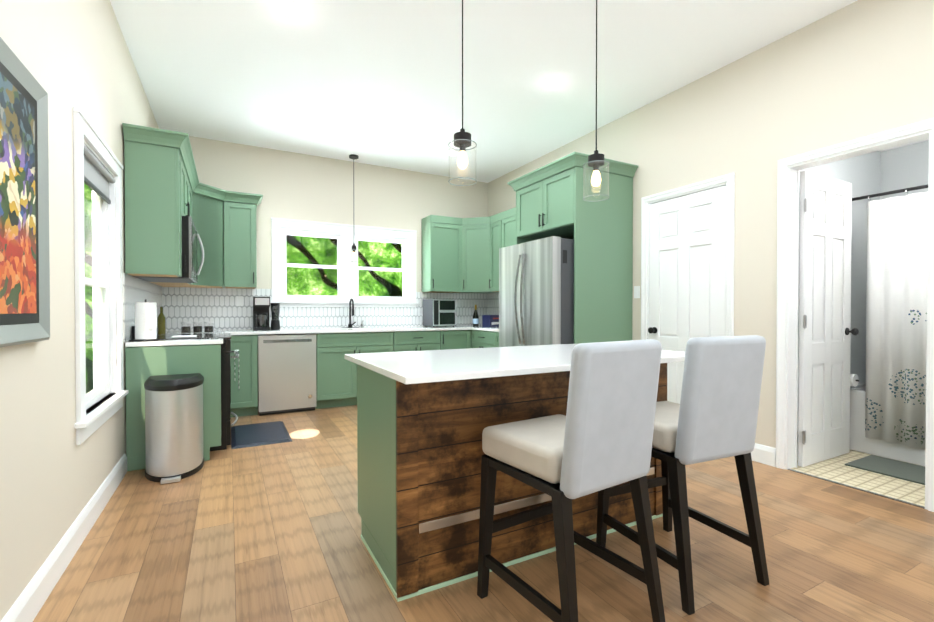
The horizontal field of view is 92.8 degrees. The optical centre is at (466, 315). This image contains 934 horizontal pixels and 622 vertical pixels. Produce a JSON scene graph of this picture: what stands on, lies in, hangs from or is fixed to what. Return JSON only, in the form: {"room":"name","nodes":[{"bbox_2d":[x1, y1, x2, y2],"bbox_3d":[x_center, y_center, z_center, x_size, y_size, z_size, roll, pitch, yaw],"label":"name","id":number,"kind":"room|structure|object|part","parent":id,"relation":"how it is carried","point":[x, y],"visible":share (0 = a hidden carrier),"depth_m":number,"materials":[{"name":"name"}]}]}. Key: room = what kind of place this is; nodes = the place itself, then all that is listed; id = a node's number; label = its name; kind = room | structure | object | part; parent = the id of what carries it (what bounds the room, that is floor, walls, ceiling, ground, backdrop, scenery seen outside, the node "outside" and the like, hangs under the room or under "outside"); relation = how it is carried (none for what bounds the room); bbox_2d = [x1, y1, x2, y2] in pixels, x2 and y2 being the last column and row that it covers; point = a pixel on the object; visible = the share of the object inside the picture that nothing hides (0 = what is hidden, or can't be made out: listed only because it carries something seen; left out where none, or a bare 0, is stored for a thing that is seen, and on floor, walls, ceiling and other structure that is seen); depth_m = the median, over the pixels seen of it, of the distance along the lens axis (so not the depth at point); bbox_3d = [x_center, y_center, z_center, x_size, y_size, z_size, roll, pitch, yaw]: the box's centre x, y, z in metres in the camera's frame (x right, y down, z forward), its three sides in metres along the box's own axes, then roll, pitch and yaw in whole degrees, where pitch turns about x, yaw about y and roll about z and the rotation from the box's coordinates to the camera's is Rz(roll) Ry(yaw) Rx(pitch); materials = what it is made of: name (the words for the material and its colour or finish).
{"room":"kitchen","nodes":[
{"label":"kitchen","id":0,"kind":"room"},
{"bbox_2d":[0,0,158,621],"bbox_3d":[-1.428,-0.428,1.138,0.120,3.127,8.767,0,1,-28],"label":"wall","id":1,"kind":"structure","parent":0,"point":[70,54],"depth_m":1.95,"materials":[{"name":"beige paint"}]},
{"bbox_2d":[0,37,49,347],"bbox_3d":[-1.535,-0.387,1.512,0.040,0.972,0.520,0,1,-28],"label":"framed art","id":2,"kind":"object","parent":1,"relation":"attached to","point":[24,253],"visible":1,"depth_m":1.55,"materials":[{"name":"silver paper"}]},
{"bbox_2d":[1,453,126,621],"bbox_3d":[-0.893,1.077,0.298,0.016,0.135,6.512,0,1,-28],"label":"baseboard","id":3,"kind":"structure","parent":1,"relation":"attached to","point":[31,599],"depth_m":1.95,"materials":[{"name":"white wood"}]},
{"bbox_2d":[73,107,128,444],"bbox_3d":[-2.174,-0.192,2.582,0.165,1.644,1.036,0,1,-28],"label":"window","id":4,"kind":"structure","parent":1,"relation":"in","point":[102,389],"depth_m":2.75,"materials":[{"name":"white wood"}]},
{"bbox_2d":[84,145,114,203],"bbox_3d":[-2.152,-0.811,2.587,0.038,0.172,0.756,0,1,-28],"label":"window shade","id":5,"kind":"object","parent":4,"relation":"attached to","point":[98,177],"visible":0.67,"depth_m":2.61,"materials":[{"name":"grey fabric"}]},
{"bbox_2d":[123,273,162,341],"bbox_3d":[-2.902,-0.063,4.031,0.007,0.491,1.980,0,1,-28],"label":"backsplash","id":6,"kind":"structure","parent":1,"relation":"attached to","point":[135,289],"depth_m":3.46,"materials":[{"name":"tile"}]},
{"bbox_2d":[122,123,185,276],"bbox_3d":[-2.347,-0.825,3.343,0.325,1.046,0.218,0,1,-28],"label":"upper cabinet","id":7,"kind":"object","parent":1,"relation":"attached to","point":[166,190],"depth_m":3.25,"materials":[{"name":"green wood"}]},
{"bbox_2d":[151,171,197,286],"bbox_3d":[-2.857,-0.835,4.319,0.347,1.046,0.456,0,1,-28],"label":"upper cabinet","id":8,"kind":"object","parent":1,"relation":"attached to","point":[164,284],"depth_m":4.48,"materials":[{"name":"green wood"}]},
{"bbox_2d":[182,143,189,215],"bbox_3d":[-2.503,-1.075,3.632,0.325,0.551,0.435,0,1,-28],"label":"upper cabinet","id":9,"kind":"object","parent":1,"relation":"attached to","point":[185,162],"depth_m":3.80,"materials":[{"name":"green wood"}]},
{"bbox_2d":[133,216,203,282],"bbox_3d":[-2.520,-0.545,3.811,0.455,0.494,0.748,0,1,-28],"label":"microwave","id":10,"kind":"object","parent":9,"relation":"attached to","point":[190,237],"visible":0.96,"depth_m":3.57,"materials":[{"name":"black"}]},
{"bbox_2d":[194,179,229,287],"bbox_3d":[-2.925,-0.840,4.781,0.663,1.046,0.663,0,1,-28],"label":"upper cabinet","id":11,"kind":"object","parent":1,"relation":"attached to","point":[209,201],"depth_m":4.80,"materials":[{"name":"green wood"}]},
{"bbox_2d":[161,136,487,330],"bbox_3d":[-1.561,-0.479,5.971,4.207,3.127,0.120,0,1,-28],"label":"wall","id":12,"kind":"structure","parent":0,"point":[293,185],"depth_m":5.76,"materials":[{"name":"beige paint"}]},
{"bbox_2d":[230,191,257,288],"bbox_3d":[-2.641,-0.843,5.112,0.389,1.046,0.347,0,1,-28],"label":"upper cabinet","id":13,"kind":"object","parent":12,"relation":"attached to","point":[243,263],"depth_m":5.01,"materials":[{"name":"green wood"}]},
{"bbox_2d":[163,287,486,330],"bbox_3d":[-1.531,-0.083,5.919,4.207,0.491,0.007,0,1,-28],"label":"backsplash","id":14,"kind":"structure","parent":12,"relation":"attached to","point":[219,308],"depth_m":5.53,"materials":[{"name":"tile"}]},
{"bbox_2d":[236,296,242,305],"bbox_3d":[-2.699,-0.170,5.286,0.075,0.115,0.005,0,1,-28],"label":"electrical outlet plate","id":15,"kind":"object","parent":14,"relation":"attached to","point":[239,300],"visible":1,"depth_m":5.28,"materials":[{"name":"white plastic"}]},
{"bbox_2d":[270,217,417,307],"bbox_3d":[-1.579,-0.653,5.931,1.931,1.092,0.170,0,1,-28],"label":"window","id":16,"kind":"structure","parent":12,"relation":"in","point":[339,237],"depth_m":5.88,"materials":[{"name":"white wood"}]},
{"bbox_2d":[421,215,468,292],"bbox_3d":[-0.328,-0.856,6.342,0.542,1.046,0.362,0,1,-28],"label":"upper cabinet","id":17,"kind":"object","parent":12,"relation":"attached to","point":[460,255],"depth_m":6.21,"materials":[{"name":"green wood"}]},
{"bbox_2d":[33,405,933,621],"bbox_3d":[0.479,1.155,2.176,4.447,0.060,8.767,0,1,-28],"label":"floor","id":18,"kind":"structure","parent":0,"point":[267,533],"depth_m":2.06,"materials":[{"name":"brown wood"}]},
{"bbox_2d":[144,373,203,483],"bbox_3d":[-2.058,0.774,3.119,0.356,0.679,0.385,0,1,-28],"label":"trash can","id":19,"kind":"object","parent":18,"relation":"on","point":[174,426],"visible":1,"depth_m":3.01,"materials":[{"name":"silver metal"}]},
{"bbox_2d":[125,344,224,470],"bbox_3d":[-2.224,0.670,3.412,0.592,0.884,0.235,0,1,-28],"label":"base cabinet","id":20,"kind":"object","parent":18,"relation":"on","point":[144,364],"visible":0.5,"depth_m":3.27,"materials":[{"name":"green wood"}]},
{"bbox_2d":[125,338,222,346],"bbox_3d":[-2.215,0.206,3.411,0.610,0.032,0.243,0,1,-28],"label":"countertop","id":21,"kind":"structure","parent":20,"relation":"on","point":[170,342],"depth_m":3.32,"materials":[{"name":"white stone"}]},
{"bbox_2d":[133,299,157,340],"bbox_3d":[-2.395,0.035,3.317,0.150,0.310,0.160,0,1,-28],"label":"paper towel","id":22,"kind":"object","parent":21,"relation":"on","point":[145,320],"visible":0.96,"depth_m":3.26,"materials":[{"name":"white paper"}]},
{"bbox_2d":[132,326,238,450],"bbox_3d":[-2.402,0.592,3.886,0.722,1.030,0.756,0,1,-28],"label":"range","id":23,"kind":"object","parent":18,"relation":"on","point":[226,424],"visible":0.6,"depth_m":3.68,"materials":[{"name":"black metal"}]},
{"bbox_2d":[171,335,196,337],"bbox_3d":[-2.348,0.174,3.695,0.170,0.008,0.220,0,1,-28],"label":"paper napkin","id":24,"kind":"object","parent":23,"relation":"on","point":[180,336],"visible":0.98,"depth_m":3.62,"materials":[{"name":"white paper"}]},
{"bbox_2d":[234,350,238,389],"bbox_3d":[-2.172,0.517,4.198,0.038,0.373,0.180,0,1,-28],"label":"hanging towel","id":25,"kind":"object","parent":23,"relation":"hanging from","point":[238,367],"visible":1,"depth_m":4.16,"materials":[{"name":"fabric"}]},
{"bbox_2d":[230,335,257,416],"bbox_3d":[-2.567,0.653,5.013,0.350,0.884,0.620,0,1,-28],"label":"base cabinet","id":26,"kind":"object","parent":18,"relation":"on","point":[244,401],"depth_m":4.78,"materials":[{"name":"green wood"}]},
{"bbox_2d":[157,331,227,334],"bbox_3d":[-2.706,0.196,4.347,0.630,0.032,0.343,0,1,-28],"label":"countertop","id":27,"kind":"structure","parent":26,"relation":"on","point":[217,331],"depth_m":4.50,"materials":[{"name":"white stone"}]},
{"bbox_2d":[157,307,165,333],"bbox_3d":[-2.915,0.050,4.245,0.064,0.260,0.064,0,1,-28],"label":"oil bottle","id":28,"kind":"object","parent":27,"relation":"on","point":[161,322],"visible":0.98,"depth_m":4.22,"materials":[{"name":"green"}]},
{"bbox_2d":[231,421,291,448],"bbox_3d":[-1.926,1.095,4.142,0.475,0.017,0.795,0,1,-28],"label":"kitchen mat","id":29,"kind":"object","parent":18,"relation":"on","point":[257,434],"visible":1,"depth_m":4.06,"materials":[{"name":"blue fabric"}]},
{"bbox_2d":[258,333,315,415],"bbox_3d":[-2.135,0.655,5.227,0.602,0.876,0.610,0,1,-28],"label":"dishwasher","id":30,"kind":"object","parent":18,"relation":"on","point":[286,373],"visible":0.9,"depth_m":4.96,"materials":[{"name":"grey metal"}]},
{"bbox_2d":[374,330,445,352],"bbox_3d":[-0.779,0.643,5.970,0.758,0.884,0.620,0,1,-28],"label":"base cabinet","id":31,"kind":"object","parent":18,"relation":"on","point":[394,341],"depth_m":5.65,"materials":[{"name":"green wood"}]},
{"bbox_2d":[166,325,481,334],"bbox_3d":[-1.376,0.288,5.633,4.187,0.244,0.644,0,1,-28],"label":"countertop","id":32,"kind":"structure","parent":31,"relation":"on","point":[420,328],"depth_m":5.34,"materials":[{"name":"white stone"}]},
{"bbox_2d":[181,322,190,332],"bbox_3d":[-2.827,0.121,4.475,0.086,0.113,0.086,0,1,-28],"label":"jar","id":33,"kind":"object","parent":32,"relation":"on","point":[185,329],"visible":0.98,"depth_m":4.45,"materials":[{"name":"clear glass"}]},
{"bbox_2d":[193,322,201,332],"bbox_3d":[-2.753,0.120,4.548,0.086,0.113,0.086,0,1,-28],"label":"jar","id":34,"kind":"object","parent":32,"relation":"on","point":[197,328],"visible":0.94,"depth_m":4.52,"materials":[{"name":"clear glass"}]},
{"bbox_2d":[204,321,213,332],"bbox_3d":[-2.651,0.120,4.569,0.086,0.113,0.086,0,1,-28],"label":"jar","id":35,"kind":"object","parent":32,"relation":"on","point":[209,329],"visible":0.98,"depth_m":4.55,"materials":[{"name":"clear glass"}]},
{"bbox_2d":[253,297,269,329],"bbox_3d":[-2.401,-0.023,5.202,0.170,0.385,0.212,0,1,-28],"label":"coffee maker","id":36,"kind":"object","parent":32,"relation":"on","point":[261,305],"visible":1,"depth_m":5.13,"materials":[{"name":"black plastic"}]},
{"bbox_2d":[271,303,279,329],"bbox_3d":[-2.281,0.011,5.296,0.108,0.315,0.108,0,1,-28],"label":"blender","id":37,"kind":"object","parent":32,"relation":"on","point":[275,320],"visible":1,"depth_m":5.26,"materials":[{"name":"black plastic"}]},
{"bbox_2d":[342,299,358,327],"bbox_3d":[-1.498,-0.027,5.772,0.220,0.382,0.205,0,1,-28],"label":"faucet","id":38,"kind":"object","parent":32,"relation":"on","point":[349,325],"visible":1,"depth_m":5.82,"materials":[{"name":"black"}]},
{"bbox_2d":[423,299,455,326],"bbox_3d":[-0.380,-0.033,6.238,0.360,0.385,0.372,0,1,-28],"label":"air fryer oven","id":39,"kind":"object","parent":32,"relation":"on","point":[439,312],"visible":1,"depth_m":6.10,"materials":[{"name":"grey metal"}]},
{"bbox_2d":[473,305,478,325],"bbox_3d":[0.126,0.001,6.436,0.088,0.312,0.088,0,1,-28],"label":"bottle","id":40,"kind":"object","parent":32,"relation":"on","point":[475,319],"visible":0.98,"depth_m":6.41,"materials":[{"name":"black glass"}]},
{"bbox_2d":[446,330,471,349],"bbox_3d":[-0.324,0.640,6.214,0.518,0.884,0.620,0,1,-28],"label":"base cabinet","id":41,"kind":"object","parent":18,"relation":"on","point":[455,339],"depth_m":5.98,"materials":[{"name":"green wood"}]},
{"bbox_2d":[471,330,498,347],"bbox_3d":[0.611,0.646,5.675,0.648,0.884,1.244,0,1,-28],"label":"base cabinet","id":42,"kind":"object","parent":18,"relation":"on","point":[483,339],"visible":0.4,"depth_m":5.77,"materials":[{"name":"green wood"}]},
{"bbox_2d":[470,326,498,331],"bbox_3d":[0.624,0.182,5.647,0.647,0.032,1.194,0,1,-28],"label":"countertop","id":43,"kind":"structure","parent":42,"relation":"on","point":[496,329],"depth_m":5.79,"materials":[{"name":"white stone"}]},
{"bbox_2d":[482,315,498,326],"bbox_3d":[0.369,0.076,6.343,0.122,0.165,0.420,0,1,30],"label":"gift box","id":44,"kind":"object","parent":43,"relation":"on","point":[490,320],"visible":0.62,"depth_m":6.18,"materials":[{"name":"blue cardboard"}]},
{"bbox_2d":[355,363,666,601],"bbox_3d":[0.274,0.675,2.400,1.582,0.895,0.636,0,1,-28],"label":"kitchen island","id":45,"kind":"object","parent":18,"relation":"on","point":[425,418],"depth_m":1.91,"materials":[{"name":"green"}]},
{"bbox_2d":[344,343,684,386],"bbox_3d":[0.317,0.214,2.309,1.680,0.026,0.908,0,1,-28],"label":"island countertop","id":46,"kind":"structure","parent":45,"relation":"on","point":[409,368],"depth_m":1.98,"materials":[{"name":"white stone"}]},
{"bbox_2d":[499,236,573,346],"bbox_3d":[0.937,0.192,4.590,1.012,1.815,0.896,0,1,-28],"label":"fridge","id":47,"kind":"object","parent":18,"relation":"on","point":[536,292],"visible":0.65,"depth_m":4.18,"materials":[{"name":"grey metal"}]},
{"bbox_2d":[477,339,664,621],"bbox_3d":[0.384,0.607,1.695,0.472,1.045,0.540,0,1,-33],"label":"stool","id":48,"kind":"object","parent":18,"relation":"on","point":[598,437],"visible":1,"depth_m":1.51,"materials":[{"name":"black"}]},
{"bbox_3d":[0.349,0.505,1.747,0.446,0.116,0.412,0,1,-33],"label":"seat","id":49,"kind":"part","parent":48,"relation":"part of","materials":[{"name":"beige fabric"}]},
{"bbox_2d":[507,152,637,343],"bbox_3d":[1.061,-0.184,4.653,0.810,2.566,1.092,0,1,-28],"label":"cabinet","id":50,"kind":"object","parent":18,"relation":"on","point":[550,201],"visible":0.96,"depth_m":4.27,"materials":[{"name":"green wood"}]},
{"bbox_2d":[596,335,768,614],"bbox_3d":[0.949,0.604,2.000,0.472,1.045,0.540,0,1,-24],"label":"stool","id":51,"kind":"object","parent":18,"relation":"on","point":[713,415],"visible":0.96,"depth_m":1.78,"materials":[{"name":"black"}]},
{"bbox_3d":[0.923,0.502,2.058,0.446,0.116,0.412,0,1,-24],"label":"seat","id":52,"kind":"part","parent":51,"relation":"part of","materials":[{"name":"beige fabric"}]},
{"bbox_2d":[788,469,924,508],"bbox_3d":[2.490,1.114,2.898,0.020,0.006,0.717,0,1,-28],"label":"trim","id":53,"kind":"structure","parent":18,"relation":"on","point":[909,503],"depth_m":2.84,"materials":[{"name":"beige wood"}]},
{"bbox_2d":[110,0,857,182],"bbox_3d":[0.479,-2.042,2.142,4.447,0.080,8.767,0,1,-28],"label":"ceiling","id":54,"kind":"structure","parent":0,"point":[376,82],"depth_m":3.59,"materials":[{"name":"white paint"}]},
{"bbox_2d":[273,0,303,17],"bbox_3d":[-1.169,-2.007,2.912,0.190,0.006,0.190,0,1,-28],"label":"recessed light","id":55,"kind":"object","parent":54,"relation":"in","point":[289,8],"visible":1,"depth_m":2.91,"materials":[{"name":"white"}]},
{"bbox_2d":[349,154,358,261],"bbox_3d":[-1.448,-1.365,5.697,0.120,1.349,0.120,0,1,-28],"label":"pendant light","id":56,"kind":"object","parent":54,"relation":"hanging from","point":[353,157],"visible":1,"depth_m":5.69,"materials":[{"name":"black metal"}]},
{"bbox_2d":[444,150,458,155],"bbox_3d":[-0.193,-2.035,5.584,0.190,0.006,0.190,0,1,-28],"label":"recessed light","id":57,"kind":"object","parent":54,"relation":"in","point":[448,153],"visible":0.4,"depth_m":5.59,"materials":[{"name":"white"}]},
{"bbox_2d":[448,0,476,185],"bbox_3d":[-0.023,-1.346,2.296,0.148,1.314,0.148,0,1,-28],"label":"pendant light","id":58,"kind":"object","parent":54,"relation":"hanging from","point":[462,140],"visible":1,"depth_m":2.29,"materials":[{"name":"black"}]},
{"bbox_2d":[540,77,562,87],"bbox_3d":[0.732,-2.017,3.856,0.190,0.006,0.190,0,1,-28],"label":"recessed light","id":59,"kind":"object","parent":54,"relation":"in","point":[550,82],"visible":1,"depth_m":3.85,"materials":[{"name":"white"}]},
{"bbox_2d":[583,0,609,201],"bbox_3d":[0.742,-1.339,2.552,0.148,1.334,0.148,0,1,-28],"label":"pendant light","id":60,"kind":"object","parent":54,"relation":"hanging from","point":[596,160],"visible":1,"depth_m":2.54,"materials":[{"name":"black"}]},
{"bbox_2d":[488,0,933,447],"bbox_3d":[2.387,-0.449,3.180,0.120,3.127,8.767,0,1,-28],"label":"wall","id":61,"kind":"structure","parent":0,"point":[857,69],"depth_m":3.33,"materials":[{"name":"beige paint"}]},
{"bbox_2d":[461,217,498,293],"bbox_3d":[0.182,-0.857,6.444,0.663,1.046,0.663,0,1,-28],"label":"upper cabinet","id":62,"kind":"object","parent":61,"relation":"attached to","point":[474,231],"depth_m":6.27,"materials":[{"name":"green wood"}]},
{"bbox_2d":[487,293,498,314],"bbox_3d":[0.765,-0.085,6.078,0.007,0.491,1.830,0,1,-28],"label":"backsplash","id":63,"kind":"structure","parent":61,"relation":"attached to","point":[492,298],"depth_m":6.75,"materials":[{"name":"tile"}]},
{"bbox_2d":[489,211,504,290],"bbox_3d":[0.518,-0.854,6.136,0.362,1.046,0.410,0,1,-28],"label":"upper cabinet","id":64,"kind":"object","parent":61,"relation":"attached to","point":[497,221],"depth_m":6.09,"materials":[{"name":"green wood"}]},
{"bbox_2d":[505,207,515,246],"bbox_3d":[0.810,-0.849,5.629,0.325,1.046,1.003,0,1,-28],"label":"upper cabinet","id":65,"kind":"object","parent":61,"relation":"attached to","point":[510,215],"depth_m":5.76,"materials":[{"name":"green wood"}]},
{"bbox_2d":[634,286,639,297],"bbox_3d":[1.672,-0.229,4.380,0.010,0.120,0.070,0,1,-28],"label":"switch plate","id":66,"kind":"object","parent":61,"relation":"attached to","point":[636,291],"visible":1,"depth_m":4.38,"materials":[{"name":"white plastic"}]},
{"bbox_2d":[648,185,725,403],"bbox_3d":[1.935,0.021,3.950,0.179,2.155,0.744,0,1,-28],"label":"door","id":67,"kind":"structure","parent":61,"relation":"in","point":[686,268],"depth_m":3.93,"materials":[{"name":"white wood"}]},
{"bbox_2d":[641,173,734,339],"bbox_3d":[1.959,-0.016,3.962,0.140,2.243,0.896,0,1,-28],"label":"door frame","id":68,"kind":"structure","parent":61,"relation":"attached to","point":[728,180],"depth_m":3.74,"materials":[{"name":"white wood"}]},
{"bbox_2d":[751,443,775,466],"bbox_3d":[2.195,1.044,3.411,0.016,0.135,0.315,0,1,-28],"label":"baseboard","id":69,"kind":"structure","parent":61,"relation":"attached to","point":[763,454],"depth_m":3.33,"materials":[{"name":"white wood"}]},
{"bbox_2d":[798,170,858,466],"bbox_3d":[2.744,0.026,3.407,0.731,2.155,0.179,0,1,-28],"label":"door","id":70,"kind":"structure","parent":61,"relation":"in","point":[825,331],"depth_m":3.37,"materials":[{"name":"white wood"}]},
{"bbox_2d":[775,118,933,511],"bbox_3d":[2.525,-0.004,2.905,0.140,2.243,0.865,0,1,-28],"label":"door frame","id":71,"kind":"structure","parent":61,"relation":"attached to","point":[789,168],"depth_m":3.20,"materials":[{"name":"white wood"}]},
{"bbox_2d":[797,140,928,442],"bbox_3d":[2.789,-0.179,2.561,0.004,2.600,1.990,0,1,-28],"label":"wall","id":72,"kind":"structure","parent":0,"point":[903,167],"depth_m":2.90,"materials":[{"name":"grey paint"}]},
{"bbox_2d":[850,374,858,386],"bbox_3d":[3.106,0.524,3.639,0.100,0.100,0.160,0,1,-28],"label":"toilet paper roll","id":73,"kind":"object","parent":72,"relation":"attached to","point":[854,380],"visible":0.27,"depth_m":3.58,"materials":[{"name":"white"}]},
{"bbox_2d":[852,184,927,200],"bbox_3d":[3.494,-0.921,2.930,0.045,0.048,1.746,0,1,-28],"label":"rail","id":74,"kind":"object","parent":72,"relation":"attached to","point":[905,190],"visible":0.94,"depth_m":3.40,"materials":[{"name":"black"}]},
{"bbox_2d":[865,192,927,448],"bbox_3d":[3.496,0.042,2.925,0.065,1.870,1.382,0,1,-28],"label":"shower curtain","id":75,"kind":"object","parent":74,"relation":"hanging from","point":[896,308],"visible":0.94,"depth_m":3.37,"materials":[{"name":"fabric"}]},
{"bbox_2d":[879,138,928,151],"bbox_3d":[3.547,-1.509,2.952,1.721,0.050,1.990,0,1,-28],"label":"ceiling","id":76,"kind":"structure","parent":0,"point":[904,145],"depth_m":3.90,"materials":[{"name":"white paint"}]},
{"bbox_3d":[3.547,1.146,2.980,1.720,0.060,1.990,0,1,-28],"label":"floor","id":77,"kind":"structure","parent":0,"visible":0},
{"bbox_2d":[791,450,924,506],"bbox_3d":[3.450,1.116,2.928,1.701,0.002,1.750,0,1,-28],"label":"bathroom tile floor","id":78,"kind":"structure","parent":77,"relation":"on","point":[836,469],"depth_m":3.04,"materials":[{"name":"beige tile"}]},
{"bbox_2d":[845,455,924,484],"bbox_3d":[3.230,1.108,2.958,0.440,0.012,1.010,0,1,-28],"label":"bath mat","id":79,"kind":"object","parent":78,"relation":"on","point":[910,472],"visible":0.94,"depth_m":3.22,"materials":[{"name":"grey fabric"}]},
{"bbox_2d":[850,384,924,465],"bbox_3d":[3.859,0.864,3.144,0.768,0.498,1.746,0,1,-28],"label":"tub","id":80,"kind":"object","parent":78,"relation":"on","point":[860,442],"visible":0.33,"depth_m":3.57,"materials":[{"name":"white ceramic"}]},
{"label":"outside","id":81,"kind":"structure","parent":0,"visible":0},
{"bbox_2d":[84,184,402,392],"bbox_3d":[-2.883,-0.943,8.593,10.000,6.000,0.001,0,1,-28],"label":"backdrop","id":82,"kind":"structure","parent":81,"point":[330,276],"depth_m":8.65,"materials":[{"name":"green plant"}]}
]}

